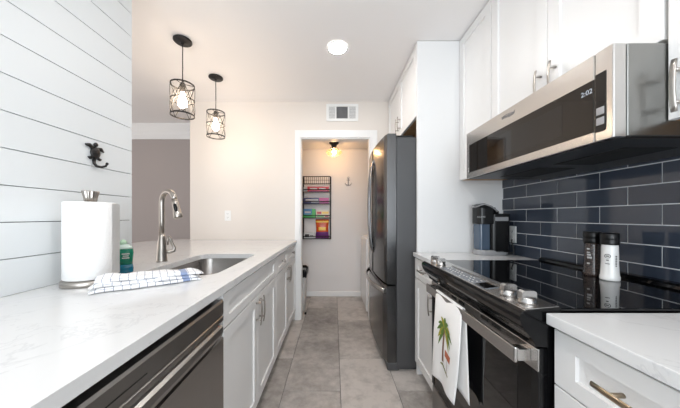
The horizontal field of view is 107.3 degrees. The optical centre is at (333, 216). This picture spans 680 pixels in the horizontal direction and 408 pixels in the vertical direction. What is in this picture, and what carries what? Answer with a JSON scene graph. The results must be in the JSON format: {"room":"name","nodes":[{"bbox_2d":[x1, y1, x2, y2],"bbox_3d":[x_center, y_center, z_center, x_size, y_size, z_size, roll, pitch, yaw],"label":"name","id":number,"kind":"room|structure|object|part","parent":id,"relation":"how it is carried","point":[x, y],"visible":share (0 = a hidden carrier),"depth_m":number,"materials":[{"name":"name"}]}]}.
{"room":"kitchen","nodes":[
{"label":"kitchen","id":0,"kind":"room"},
{"bbox_2d":[0,0,131,297],"bbox_3d":[-1.165,-0.068,-0.417,0.140,2.495,3.566,0,0,0],"label":"wall","id":1,"kind":"structure","parent":0,"point":[66,65],"depth_m":0.98,"materials":[{"name":"white wood"}]},
{"bbox_2d":[85,143,108,167],"bbox_3d":[-1.087,-0.279,1.139,0.042,0.115,0.085,0,0,22],"label":"wall hook","id":2,"kind":"object","parent":1,"relation":"attached to","point":[95,152],"visible":1,"depth_m":1.13,"materials":[{"name":"grey metal"}]},
{"bbox_2d":[131,139,189,242],"bbox_3d":[-3.123,-0.068,3.660,2.953,2.495,0.120,0,0,0],"label":"wall","id":3,"kind":"structure","parent":0,"point":[158,165],"depth_m":3.60,"materials":[{"name":"grey paint"}]},
{"bbox_2d":[131,123,189,138],"bbox_3d":[-3.123,-1.212,3.555,2.953,0.205,0.090,0,0,0],"label":"trim","id":4,"kind":"structure","parent":3,"relation":"attached to","point":[139,130],"depth_m":3.56,"materials":[{"name":"white wood"}]},
{"bbox_2d":[190,102,387,319],"bbox_3d":[-0.190,-0.068,2.915,2.914,2.495,0.110,0,0,0],"label":"wall","id":5,"kind":"structure","parent":0,"point":[249,173],"depth_m":2.86,"materials":[{"name":"white paint"}]},
{"bbox_2d":[225,211,230,220],"bbox_3d":[-1.213,-0.010,2.856,0.072,0.116,0.009,0,0,0],"label":"wall outlet","id":6,"kind":"object","parent":5,"relation":"attached to","point":[227,213],"visible":1,"depth_m":2.85,"materials":[{"name":"white plastic"}]},
{"bbox_2d":[295,130,376,319],"bbox_3d":[0.023,0.099,2.907,0.938,2.163,0.130,0,0,0],"label":"door frame","id":7,"kind":"structure","parent":5,"relation":"in","point":[370,136],"depth_m":2.84,"materials":[{"name":"white wood"}]},
{"bbox_2d":[326,104,357,120],"bbox_3d":[0.095,-1.186,2.854,0.365,0.196,0.012,0,0,0],"label":"air vent","id":8,"kind":"object","parent":5,"relation":"in","point":[334,112],"visible":1,"depth_m":2.85,"materials":[{"name":"white plastic"}]},
{"bbox_2d":[329,107,334,117],"bbox_3d":[-0.023,-1.186,2.853,0.070,0.136,0.007,0,0,0],"label":"grille","id":9,"kind":"object","parent":8,"relation":"attached to","point":[331,109],"depth_m":2.85,"materials":[{"name":"white plastic"}]},
{"bbox_2d":[349,107,355,117],"bbox_3d":[0.210,-1.186,2.853,0.074,0.136,0.007,0,0,0],"label":"grille","id":10,"kind":"object","parent":8,"relation":"attached to","point":[352,110],"depth_m":2.85,"materials":[{"name":"white plastic"}]},
{"bbox_2d":[132,0,488,122],"bbox_3d":[-1.607,-1.365,0.325,5.986,0.100,7.050,0,0,0],"label":"ceiling","id":11,"kind":"structure","parent":0,"point":[262,50],"depth_m":1.92,"materials":[{"name":"white paint"}]},
{"bbox_2d":[169,34,194,119],"bbox_3d":[-1.128,-1.032,1.863,0.163,0.566,0.166,0,0,0],"label":"pendant light","id":12,"kind":"object","parent":11,"relation":"hanging from","point":[181,40],"visible":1,"depth_m":1.85,"materials":[{"name":"grey metal"}]},
{"bbox_2d":[179,82,185,93],"bbox_3d":[-1.128,-0.961,1.863,0.048,0.074,0.048,0,0,0],"label":"socket","id":13,"kind":"object","parent":12,"relation":"attached to","point":[182,89],"depth_m":1.85,"materials":[{"name":"grey metal"}]},
{"bbox_3d":[-1.128,-1.143,1.863,0.006,0.305,0.006,0,0,-22],"label":"cord","id":14,"kind":"part","parent":12,"relation":"part of","materials":[{"name":"black plastic"}]},
{"bbox_3d":[-1.128,-0.866,1.863,0.061,0.116,0.061,0,0,0],"label":"bulb","id":15,"kind":"part","parent":12,"relation":"part of","materials":[{"name":"white glass"}]},
{"bbox_2d":[206,74,224,139],"bbox_3d":[-1.114,-1.032,2.357,0.163,0.566,0.166,0,0,0],"label":"pendant light","id":16,"kind":"object","parent":11,"relation":"hanging from","point":[214,77],"visible":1,"depth_m":2.34,"materials":[{"name":"black metal"}]},
{"bbox_3d":[-1.114,-0.866,2.357,0.061,0.116,0.061,0,0,0],"label":"bulb","id":17,"kind":"part","parent":16,"relation":"part of","materials":[{"name":"white glass"}]},
{"bbox_2d":[213,110,218,118],"bbox_3d":[-1.114,-0.961,2.357,0.048,0.074,0.048,0,0,0],"label":"socket","id":18,"kind":"object","parent":16,"relation":"attached to","point":[216,114],"depth_m":2.34,"materials":[{"name":"grey metal"}]},
{"bbox_2d":[327,40,347,54],"bbox_3d":[0.027,-1.312,1.950,0.166,0.006,0.166,0,0,0],"label":"recessed light","id":19,"kind":"object","parent":11,"relation":"in","point":[337,47],"visible":1,"depth_m":1.94,"materials":[{"name":"white plastic"}]},
{"bbox_2d":[303,149,367,290],"bbox_3d":[-0.135,-0.068,3.750,2.804,2.495,0.100,0,0,0],"label":"wall","id":20,"kind":"structure","parent":0,"point":[334,264],"depth_m":3.70,"materials":[{"name":"white paint"}]},
{"bbox_2d":[303,176,330,238],"bbox_3d":[-0.252,-0.125,3.645,0.422,0.920,0.100,0,0,0],"label":"wire rack","id":21,"kind":"object","parent":20,"relation":"attached to","point":[324,183],"visible":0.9,"depth_m":3.60,"materials":[{"name":"grey metal"}]},
{"bbox_2d":[304,232,314,237],"bbox_3d":[-0.360,0.273,3.639,0.150,0.085,0.056,0,0,0],"label":"carton","id":22,"kind":"object","parent":21,"relation":"in","point":[305,233],"visible":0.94,"depth_m":3.61,"materials":[{"name":"white cardboard"}]},
{"bbox_2d":[304,209,315,216],"bbox_3d":[-0.354,-0.047,3.639,0.172,0.125,0.056,0,0,0],"label":"carton","id":23,"kind":"object","parent":21,"relation":"in","point":[306,211],"visible":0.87,"depth_m":3.61,"materials":[{"name":"blue cardboard"}]},
{"bbox_2d":[304,198,328,202],"bbox_3d":[-0.258,-0.229,3.639,0.365,0.085,0.056,0,0,0],"label":"carton","id":24,"kind":"object","parent":21,"relation":"in","point":[305,199],"visible":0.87,"depth_m":3.61,"materials":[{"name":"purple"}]},
{"bbox_2d":[303,235,330,238],"bbox_3d":[-0.252,0.302,3.640,0.410,0.047,0.090,0,0,0],"label":"basket","id":25,"kind":"object","parent":21,"relation":"on","point":[303,235],"depth_m":3.60,"materials":[{"name":"grey metal"}]},
{"bbox_2d":[303,215,330,217],"bbox_3d":[-0.252,0.003,3.640,0.410,0.047,0.090,0,0,0],"label":"basket","id":26,"kind":"object","parent":21,"relation":"on","point":[303,215],"depth_m":3.60,"materials":[{"name":"grey metal"}]},
{"bbox_2d":[303,201,330,203],"bbox_3d":[-0.252,-0.200,3.640,0.410,0.047,0.090,0,0,0],"label":"basket","id":27,"kind":"object","parent":21,"relation":"on","point":[303,201],"depth_m":3.60,"materials":[{"name":"grey metal"}]},
{"bbox_2d":[303,189,330,192],"bbox_3d":[-0.252,-0.372,3.640,0.410,0.047,0.090,0,0,0],"label":"basket","id":28,"kind":"object","parent":21,"relation":"on","point":[303,189],"depth_m":3.60,"materials":[{"name":"grey metal"}]},
{"bbox_2d":[303,176,330,184],"bbox_3d":[-0.252,-0.522,3.640,0.410,0.117,0.090,0,0,0],"label":"basket","id":29,"kind":"object","parent":21,"relation":"on","point":[324,183],"depth_m":3.60,"materials":[{"name":"grey metal"}]},
{"bbox_2d":[307,187,328,190],"bbox_3d":[-0.230,-0.396,3.639,0.310,0.072,0.056,0,0,0],"label":"carton","id":30,"kind":"object","parent":21,"relation":"in","point":[307,187],"visible":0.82,"depth_m":3.61,"materials":[{"name":"red cardboard"}]},
{"bbox_2d":[315,219,328,237],"bbox_3d":[-0.172,0.178,3.648,0.198,0.276,0.060,0,0,0],"label":"snack bag","id":31,"kind":"object","parent":21,"relation":"in","point":[321,224],"visible":0.9,"depth_m":3.63,"materials":[{"name":"orange plastic"}]},
{"bbox_2d":[316,211,328,216],"bbox_3d":[-0.164,-0.035,3.639,0.188,0.100,0.056,0,0,0],"label":"carton","id":32,"kind":"object","parent":21,"relation":"in","point":[317,212],"visible":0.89,"depth_m":3.61,"materials":[{"name":"beige cardboard"}]},
{"bbox_2d":[306,291,360,295],"bbox_3d":[0.283,1.143,3.693,1.966,0.075,0.014,0,0,0],"label":"baseboard","id":33,"kind":"structure","parent":20,"relation":"attached to","point":[309,293],"depth_m":3.69,"materials":[{"name":"white wood"}]},
{"bbox_2d":[303,142,367,148],"bbox_3d":[0.243,-1.032,3.335,2.046,0.075,0.730,0,0,0],"label":"ceiling","id":34,"kind":"structure","parent":0,"point":[306,145],"depth_m":3.50,"materials":[{"name":"white paint"}]},
{"bbox_2d":[329,142,338,153],"bbox_3d":[0.000,-0.902,3.360,0.217,0.186,0.214,0,0,0],"label":"lamp","id":35,"kind":"object","parent":34,"relation":"attached to","point":[333,147],"visible":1,"depth_m":3.34,"materials":[{"name":"grey metal"}]},
{"bbox_2d":[256,296,432,407],"bbox_3d":[-1.600,1.240,0.325,6.000,0.120,7.050,0,0,0],"label":"floor","id":36,"kind":"structure","parent":0,"point":[330,357],"depth_m":1.92,"materials":[{"name":"grey tile"}]},
{"bbox_2d":[61,300,222,407],"bbox_3d":[-0.731,0.741,0.673,0.639,0.878,0.615,0,0,0],"label":"dishwasher","id":37,"kind":"object","parent":36,"relation":"on","point":[183,368],"visible":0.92,"depth_m":0.68,"materials":[{"name":"black"}]},
{"bbox_3d":[-0.426,0.425,0.674,0.031,0.044,0.508,0,0,0],"label":"handle","id":38,"kind":"part","parent":37,"relation":"part of","materials":[{"name":"silver metal"}]},
{"bbox_2d":[215,257,275,407],"bbox_3d":[-0.731,0.739,1.434,0.659,0.883,0.898,0,0,0],"label":"base cabinet","id":39,"kind":"object","parent":36,"relation":"on","point":[248,323],"visible":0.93,"depth_m":1.32,"materials":[{"name":"white wood"}]},
{"bbox_3d":[-0.447,0.763,1.210,0.020,0.621,0.445,0,0,0],"label":"door","id":40,"kind":"part","parent":39,"relation":"part of","materials":[{"name":"white wood"}]},
{"bbox_3d":[-0.447,0.378,1.434,0.020,0.139,0.894,0,0,0],"label":"panel","id":41,"kind":"part","parent":39,"relation":"part of","materials":[{"name":"white wood"}]},
{"bbox_3d":[-0.419,0.535,1.405,0.036,0.151,0.014,0,0,0],"label":"handle","id":42,"kind":"part","parent":39,"relation":"part of","materials":[{"name":"silver metal"}]},
{"bbox_3d":[-0.419,0.535,1.463,0.036,0.151,0.014,0,0,0],"label":"handle","id":43,"kind":"part","parent":39,"relation":"part of","materials":[{"name":"silver metal"}]},
{"bbox_3d":[-0.447,0.763,1.659,0.020,0.621,0.445,0,0,0],"label":"door","id":44,"kind":"part","parent":39,"relation":"part of","materials":[{"name":"white wood"}]},
{"bbox_2d":[275,244,294,357],"bbox_3d":[-0.731,0.739,2.362,0.659,0.883,0.951,0,0,0],"label":"base cabinet","id":45,"kind":"object","parent":36,"relation":"on","point":[285,262],"visible":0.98,"depth_m":2.25,"materials":[{"name":"white wood"}]},
{"bbox_2d":[0,239,296,407],"bbox_3d":[-1.222,0.281,1.160,1.597,0.030,3.520,0,0,0],"label":"countertop","id":46,"kind":"structure","parent":45,"relation":"on","point":[56,343],"depth_m":0.64,"materials":[{"name":"stone"}]},
{"bbox_2d":[58,191,99,288],"bbox_3d":[-0.972,0.082,0.998,0.172,0.368,0.172,0,0,0],"label":"paper towel holder","id":47,"kind":"object","parent":46,"relation":"on","point":[88,196],"visible":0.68,"depth_m":0.94,"materials":[{"name":"silver metal"}]},
{"bbox_2d":[61,201,119,281],"bbox_3d":[-0.972,0.092,0.998,0.158,0.298,0.158,0,0,0],"label":"paper towel roll","id":48,"kind":"object","parent":47,"relation":"on","point":[90,231],"visible":0.9,"depth_m":0.94,"materials":[{"name":"white paper"}]},
{"bbox_2d":[119,239,133,272],"bbox_3d":[-1.000,0.187,1.185,0.090,0.156,0.061,0,0,0],"label":"dish soap bottle","id":49,"kind":"object","parent":46,"relation":"on","point":[126,250],"visible":0.62,"depth_m":1.17,"materials":[{"name":"teal plastic"}]},
{"bbox_2d":[88,268,202,294],"bbox_3d":[-0.724,0.239,0.994,0.357,0.052,0.137,0,0,-36],"label":"dish towel","id":50,"kind":"object","parent":46,"relation":"on","point":[106,282],"visible":1,"depth_m":0.94,"materials":[{"name":"white fabric"}]},
{"bbox_2d":[156,189,182,261],"bbox_3d":[-0.945,0.053,1.466,0.203,0.425,0.094,0,0,22],"label":"faucet","id":51,"kind":"object","parent":46,"relation":"on","point":[161,254],"visible":1,"depth_m":1.46,"materials":[{"name":"silver metal"}]},
{"bbox_3d":[-0.982,0.168,1.505,0.057,0.111,0.023,0,0,-37],"label":"lever","id":52,"kind":"part","parent":51,"relation":"part of","materials":[{"name":"silver metal"}]},
{"bbox_2d":[172,258,247,275],"bbox_3d":[-0.735,0.394,1.450,0.416,0.196,0.686,0,0,0],"label":"sink","id":53,"kind":"object","parent":46,"relation":"in","point":[208,266],"visible":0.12,"depth_m":1.77,"materials":[{"name":"silver metal"}]},
{"bbox_3d":[-0.447,0.763,2.119,0.020,0.621,0.461,0,0,0],"label":"door","id":54,"kind":"part","parent":45,"relation":"part of","materials":[{"name":"white wood"}]},
{"bbox_3d":[-0.447,0.378,2.119,0.020,0.139,0.461,0,0,0],"label":"drawer","id":55,"kind":"part","parent":45,"relation":"part of","materials":[{"name":"white wood"}]},
{"bbox_3d":[-0.447,0.378,2.595,0.020,0.139,0.482,0,0,0],"label":"drawer","id":56,"kind":"part","parent":45,"relation":"part of","materials":[{"name":"white wood"}]},
{"bbox_3d":[-0.447,0.763,2.595,0.020,0.621,0.482,0,0,0],"label":"door","id":57,"kind":"part","parent":45,"relation":"part of","materials":[{"name":"white wood"}]},
{"bbox_2d":[303,265,308,310],"bbox_3d":[-0.476,0.912,3.192,0.280,0.535,0.277,0,0,0],"label":"trash bin","id":58,"kind":"object","parent":36,"relation":"on","point":[305,267],"visible":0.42,"depth_m":3.09,"materials":[{"name":"grey"}]},
{"bbox_2d":[361,234,367,311],"bbox_3d":[0.736,0.660,3.353,0.688,1.040,0.625,0,0,0],"label":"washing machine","id":59,"kind":"object","parent":36,"relation":"on","point":[364,237],"visible":0.25,"depth_m":3.21,"materials":[{"name":"white"}]},
{"bbox_2d":[365,133,415,369],"bbox_3d":[0.777,0.274,2.356,0.939,1.812,0.905,0,0,0],"label":"refrigerator","id":60,"kind":"object","parent":36,"relation":"on","point":[391,197],"visible":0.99,"depth_m":1.90,"materials":[{"name":"grey metal"}]},
{"bbox_3d":[0.349,-0.095,2.401,0.058,0.855,0.029,0,0,0],"label":"handle","id":61,"kind":"part","parent":60,"relation":"part of","materials":[{"name":"grey metal"}]},
{"bbox_3d":[0.420,-0.057,2.583,0.109,1.150,0.450,0,0,0],"label":"door","id":62,"kind":"part","parent":60,"relation":"part of","materials":[{"name":"black metal"}]},
{"bbox_3d":[0.349,-0.095,2.311,0.058,0.855,0.029,0,0,0],"label":"handle","id":63,"kind":"part","parent":60,"relation":"part of","materials":[{"name":"grey metal"}]},
{"bbox_3d":[0.356,0.577,2.356,0.096,0.039,0.849,0,0,0],"label":"handle","id":64,"kind":"part","parent":60,"relation":"part of","materials":[{"name":"silver metal"}]},
{"bbox_3d":[0.419,0.822,2.356,0.109,0.584,0.905,0,0,0],"label":"freezer drawer","id":65,"kind":"part","parent":60,"relation":"part of","materials":[{"name":"black metal"}]},
{"bbox_3d":[0.420,-0.057,2.128,0.109,1.150,0.450,0,0,0],"label":"door","id":66,"kind":"part","parent":60,"relation":"part of","materials":[{"name":"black metal"}]},
{"bbox_2d":[415,258,432,390],"bbox_3d":[0.915,0.739,1.672,0.694,0.883,0.388,0,0,0],"label":"base cabinet","id":67,"kind":"object","parent":36,"relation":"on","point":[423,299],"visible":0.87,"depth_m":1.71,"materials":[{"name":"white wood"}]},
{"bbox_3d":[0.614,0.378,1.672,0.020,0.139,0.384,0,0,0],"label":"drawer","id":68,"kind":"part","parent":67,"relation":"part of","materials":[{"name":"white wood"}]},
{"bbox_3d":[0.586,0.540,1.525,0.036,0.131,0.014,0,0,0],"label":"handle","id":69,"kind":"part","parent":67,"relation":"part of","materials":[{"name":"silver metal"}]},
{"bbox_2d":[413,252,536,260],"bbox_3d":[0.922,0.281,1.671,0.665,0.030,0.391,0,0,0],"label":"countertop","id":70,"kind":"structure","parent":67,"relation":"on","point":[424,256],"depth_m":1.66,"materials":[{"name":"stone"}]},
{"bbox_2d":[472,203,514,254],"bbox_3d":[1.096,0.087,1.743,0.235,0.356,0.174,0,0,0],"label":"coffee maker","id":71,"kind":"object","parent":70,"relation":"on","point":[491,229],"visible":1,"depth_m":1.71,"materials":[{"name":"grey plastic"}]},
{"bbox_3d":[1.042,0.143,1.765,0.073,0.205,0.092,0,0,0],"label":"splash panel","id":72,"kind":"part","parent":71,"relation":"part of","materials":[{"name":"blue plastic"}]},
{"bbox_3d":[1.052,-0.060,1.765,0.132,0.058,0.130,0,0,0],"label":"lid trim","id":73,"kind":"part","parent":71,"relation":"part of","materials":[{"name":"grey plastic"}]},
{"bbox_3d":[1.067,-0.055,1.765,0.126,0.071,0.104,0,0,0],"label":"lid","id":74,"kind":"part","parent":71,"relation":"part of","materials":[{"name":"black plastic"}]},
{"bbox_2d":[416,41,501,373],"bbox_3d":[0.944,-0.066,1.879,0.644,2.492,0.022,0,0,0],"label":"end panel","id":75,"kind":"object","parent":36,"relation":"on","point":[444,202],"visible":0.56,"depth_m":1.87,"materials":[{"name":"white"}]},
{"bbox_2d":[422,256,679,407],"bbox_3d":[0.884,0.700,1.085,0.734,0.960,0.778,0,0,0],"label":"range","id":76,"kind":"object","parent":36,"relation":"on","point":[506,303],"visible":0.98,"depth_m":0.88,"materials":[{"name":"black metal"}]},
{"bbox_3d":[0.577,0.704,1.454,0.005,0.532,0.027,0,0,0],"label":"trim","id":77,"kind":"part","parent":76,"relation":"part of","materials":[{"name":"black plastic"}]},
{"bbox_3d":[0.595,1.058,1.085,0.035,0.153,0.762,0,0,0],"label":"drawer","id":78,"kind":"part","parent":76,"relation":"part of","materials":[{"name":"silver metal"}]},
{"bbox_3d":[0.570,0.249,1.335,0.049,0.018,0.049,0,0,0],"label":"knob","id":79,"kind":"part","parent":76,"relation":"part of","materials":[{"name":"silver metal"}]},
{"bbox_2d":[432,289,469,405],"bbox_3d":[0.528,0.602,1.163,0.040,0.453,0.307,0,0,0],"label":"kitchen towel","id":80,"kind":"object","parent":76,"relation":"hanging from","point":[450,346],"visible":0.99,"depth_m":1.11,"materials":[{"name":"white fabric"}]},
{"bbox_3d":[0.569,0.261,1.080,0.062,0.012,0.382,0,0,0],"label":"touch panel","id":81,"kind":"part","parent":76,"relation":"part of","materials":[{"name":"grey"}]},
{"bbox_3d":[0.550,0.404,1.078,0.048,0.046,0.700,0,0,0],"label":"handle","id":82,"kind":"part","parent":76,"relation":"part of","materials":[{"name":"silver metal"}]},
{"bbox_3d":[0.576,0.406,1.085,0.006,0.064,0.764,0,0,0],"label":"trim","id":83,"kind":"part","parent":76,"relation":"part of","materials":[{"name":"silver metal"}]},
{"bbox_3d":[0.595,0.673,1.085,0.035,0.603,0.762,0,0,0],"label":"oven door","id":84,"kind":"part","parent":76,"relation":"part of","materials":[{"name":"black glass"}]},
{"bbox_3d":[0.575,0.309,1.085,0.115,0.111,0.778,0,0,0],"label":"control panel","id":85,"kind":"part","parent":76,"relation":"part of","materials":[{"name":"black metal"}]},
{"bbox_3d":[0.574,0.248,0.822,0.049,0.018,0.049,0,0,0],"label":"knob","id":86,"kind":"part","parent":76,"relation":"part of","materials":[{"name":"silver metal"}]},
{"bbox_3d":[0.578,0.248,0.748,0.049,0.018,0.049,0,0,0],"label":"knob","id":87,"kind":"part","parent":76,"relation":"part of","materials":[{"name":"silver metal"}]},
{"bbox_3d":[0.577,0.704,0.717,0.005,0.532,0.027,0,0,0],"label":"trim","id":88,"kind":"part","parent":76,"relation":"part of","materials":[{"name":"black plastic"}]},
{"bbox_2d":[446,260,679,310],"bbox_3d":[0.939,0.261,1.085,0.622,0.008,0.777,0,0,0],"label":"cooktop","id":89,"kind":"object","parent":76,"relation":"in","point":[562,285],"depth_m":0.92,"materials":[{"name":"black glass"}]},
{"bbox_2d":[582,231,602,276],"bbox_3d":[1.124,0.161,1.086,0.065,0.190,0.065,0,0,0],"label":"pepper grinder","id":90,"kind":"object","parent":76,"relation":"on","point":[592,246],"visible":0.82,"depth_m":1.07,"materials":[{"name":"black plastic"}]},
{"bbox_2d":[599,233,620,281],"bbox_3d":[1.114,0.161,1.010,0.059,0.190,0.059,0,0,0],"label":"salt grinder","id":91,"kind":"object","parent":76,"relation":"on","point":[610,242],"visible":1,"depth_m":0.99,"materials":[{"name":"white plastic"}]},
{"bbox_2d":[555,329,679,407],"bbox_3d":[0.915,0.739,0.224,0.694,0.883,0.928,0,0,0],"label":"base cabinet","id":92,"kind":"object","parent":36,"relation":"on","point":[586,376],"visible":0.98,"depth_m":0.57,"materials":[{"name":"white wood"}]},
{"bbox_3d":[0.614,0.610,0.224,0.020,0.300,0.924,0,0,0],"label":"drawer","id":93,"kind":"part","parent":92,"relation":"part of","materials":[{"name":"white wood"}]},
{"bbox_3d":[0.586,0.374,0.460,0.036,0.014,0.200,0,0,0],"label":"handle","id":94,"kind":"part","parent":92,"relation":"part of","materials":[{"name":"beige"}]},
{"bbox_2d":[546,313,679,390],"bbox_3d":[0.920,0.281,0.225,0.670,0.030,0.930,0,0,0],"label":"countertop","id":95,"kind":"structure","parent":92,"relation":"on","point":[649,343],"depth_m":0.57,"materials":[{"name":"stone"}]},
{"bbox_3d":[1.327,-0.068,0.825,0.120,2.495,6.050,0,0,0],"label":"wall","id":96,"kind":"structure","parent":0,"visible":0},
{"bbox_2d":[388,45,415,136],"bbox_3d":[0.924,-1.034,2.370,0.680,0.555,0.956,0,0,0],"label":"upper cabinet","id":97,"kind":"object","parent":96,"relation":"attached to","point":[402,103],"visible":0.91,"depth_m":2.22,"materials":[{"name":"white wood"}]},
{"bbox_3d":[0.630,-1.030,2.609,0.020,0.547,0.474,0,0,0],"label":"door","id":98,"kind":"part","parent":97,"relation":"part of","materials":[{"name":"white wood"}]},
{"bbox_3d":[0.630,-1.030,2.131,0.020,0.547,0.474,0,0,0],"label":"door","id":99,"kind":"part","parent":97,"relation":"part of","materials":[{"name":"white wood"}]},
{"bbox_2d":[491,0,667,118],"bbox_3d":[1.081,-0.907,1.098,0.364,0.808,0.780,0,0,0],"label":"upper cabinet","id":100,"kind":"object","parent":96,"relation":"attached to","point":[534,43],"visible":0.62,"depth_m":1.06,"materials":[{"name":"white wood"}]},
{"bbox_3d":[0.945,-0.903,1.293,0.020,0.800,0.386,0,0,0],"label":"door","id":101,"kind":"part","parent":100,"relation":"part of","materials":[{"name":"white wood"}]},
{"bbox_3d":[0.917,-0.588,1.128,0.036,0.136,0.014,0,0,0],"label":"handle","id":102,"kind":"part","parent":100,"relation":"part of","materials":[{"name":"silver metal"}]},
{"bbox_3d":[0.917,-0.588,1.054,0.036,0.136,0.014,0,0,0],"label":"handle","id":103,"kind":"part","parent":100,"relation":"part of","materials":[{"name":"silver metal"}]},
{"bbox_2d":[467,43,679,178],"bbox_3d":[1.024,-0.354,1.093,0.480,0.270,0.780,0,0,0],"label":"microwave","id":104,"kind":"object","parent":100,"relation":"attached to","point":[609,110],"visible":1,"depth_m":0.82,"materials":[{"name":"silver metal"}]},
{"bbox_3d":[0.785,-0.330,1.070,0.002,0.110,0.420,0,0,0],"label":"viewing pane","id":105,"kind":"part","parent":104,"relation":"part of","materials":[{"name":"black glass"}]},
{"bbox_3d":[0.804,-0.356,1.119,0.037,0.266,0.728,0,0,0],"label":"door","id":106,"kind":"part","parent":104,"relation":"part of","materials":[{"name":"silver metal"}]},
{"bbox_3d":[0.787,-0.337,0.737,0.005,0.174,0.031,0,0,0],"label":"control glass","id":107,"kind":"part","parent":104,"relation":"part of","materials":[{"name":"black glass"}]},
{"bbox_3d":[0.804,-0.356,0.728,0.037,0.266,0.050,0,0,0],"label":"control panel","id":108,"kind":"part","parent":104,"relation":"part of","materials":[{"name":"silver metal"}]},
{"bbox_3d":[0.945,-0.903,0.903,0.020,0.800,0.386,0,0,0],"label":"door","id":109,"kind":"part","parent":100,"relation":"part of","materials":[{"name":"white wood"}]},
{"bbox_2d":[502,156,679,282],"bbox_3d":[1.261,-0.008,0.334,0.011,0.563,3.068,0,0,0],"label":"wall","id":110,"kind":"structure","parent":96,"relation":"attached to","point":[640,202],"depth_m":1.14,"materials":[{"name":"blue tile"}]},
{"bbox_2d":[459,0,506,179],"bbox_3d":[1.081,-0.790,1.679,0.364,1.042,0.374,0,0,0],"label":"upper cabinet","id":111,"kind":"object","parent":110,"relation":"attached to","point":[475,45],"visible":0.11,"depth_m":1.68,"materials":[{"name":"white wood"}]},
{"bbox_3d":[0.945,-0.786,1.679,0.020,1.034,0.370,0,0,0],"label":"door","id":112,"kind":"part","parent":111,"relation":"part of","materials":[{"name":"white wood"}]},
{"bbox_2d":[510,226,515,242],"bbox_3d":[1.252,0.125,1.755,0.009,0.116,0.072,0,0,0],"label":"wall outlet","id":113,"kind":"object","parent":110,"relation":"attached to","point":[512,228],"visible":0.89,"depth_m":1.74,"materials":[{"name":"white plastic"}]},
{"bbox_2d":[668,0,679,120],"bbox_3d":[1.081,-0.790,0.251,0.364,1.042,0.902,0,0,0],"label":"upper cabinet","id":114,"kind":"object","parent":110,"relation":"attached to","point":[673,5],"visible":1,"depth_m":0.68,"materials":[{"name":"white wood"}]},
{"bbox_3d":[0.917,-0.350,0.668,0.036,0.141,0.014,0,0,0],"label":"handle","id":115,"kind":"part","parent":114,"relation":"part of","materials":[{"name":"silver metal"}]}
]}

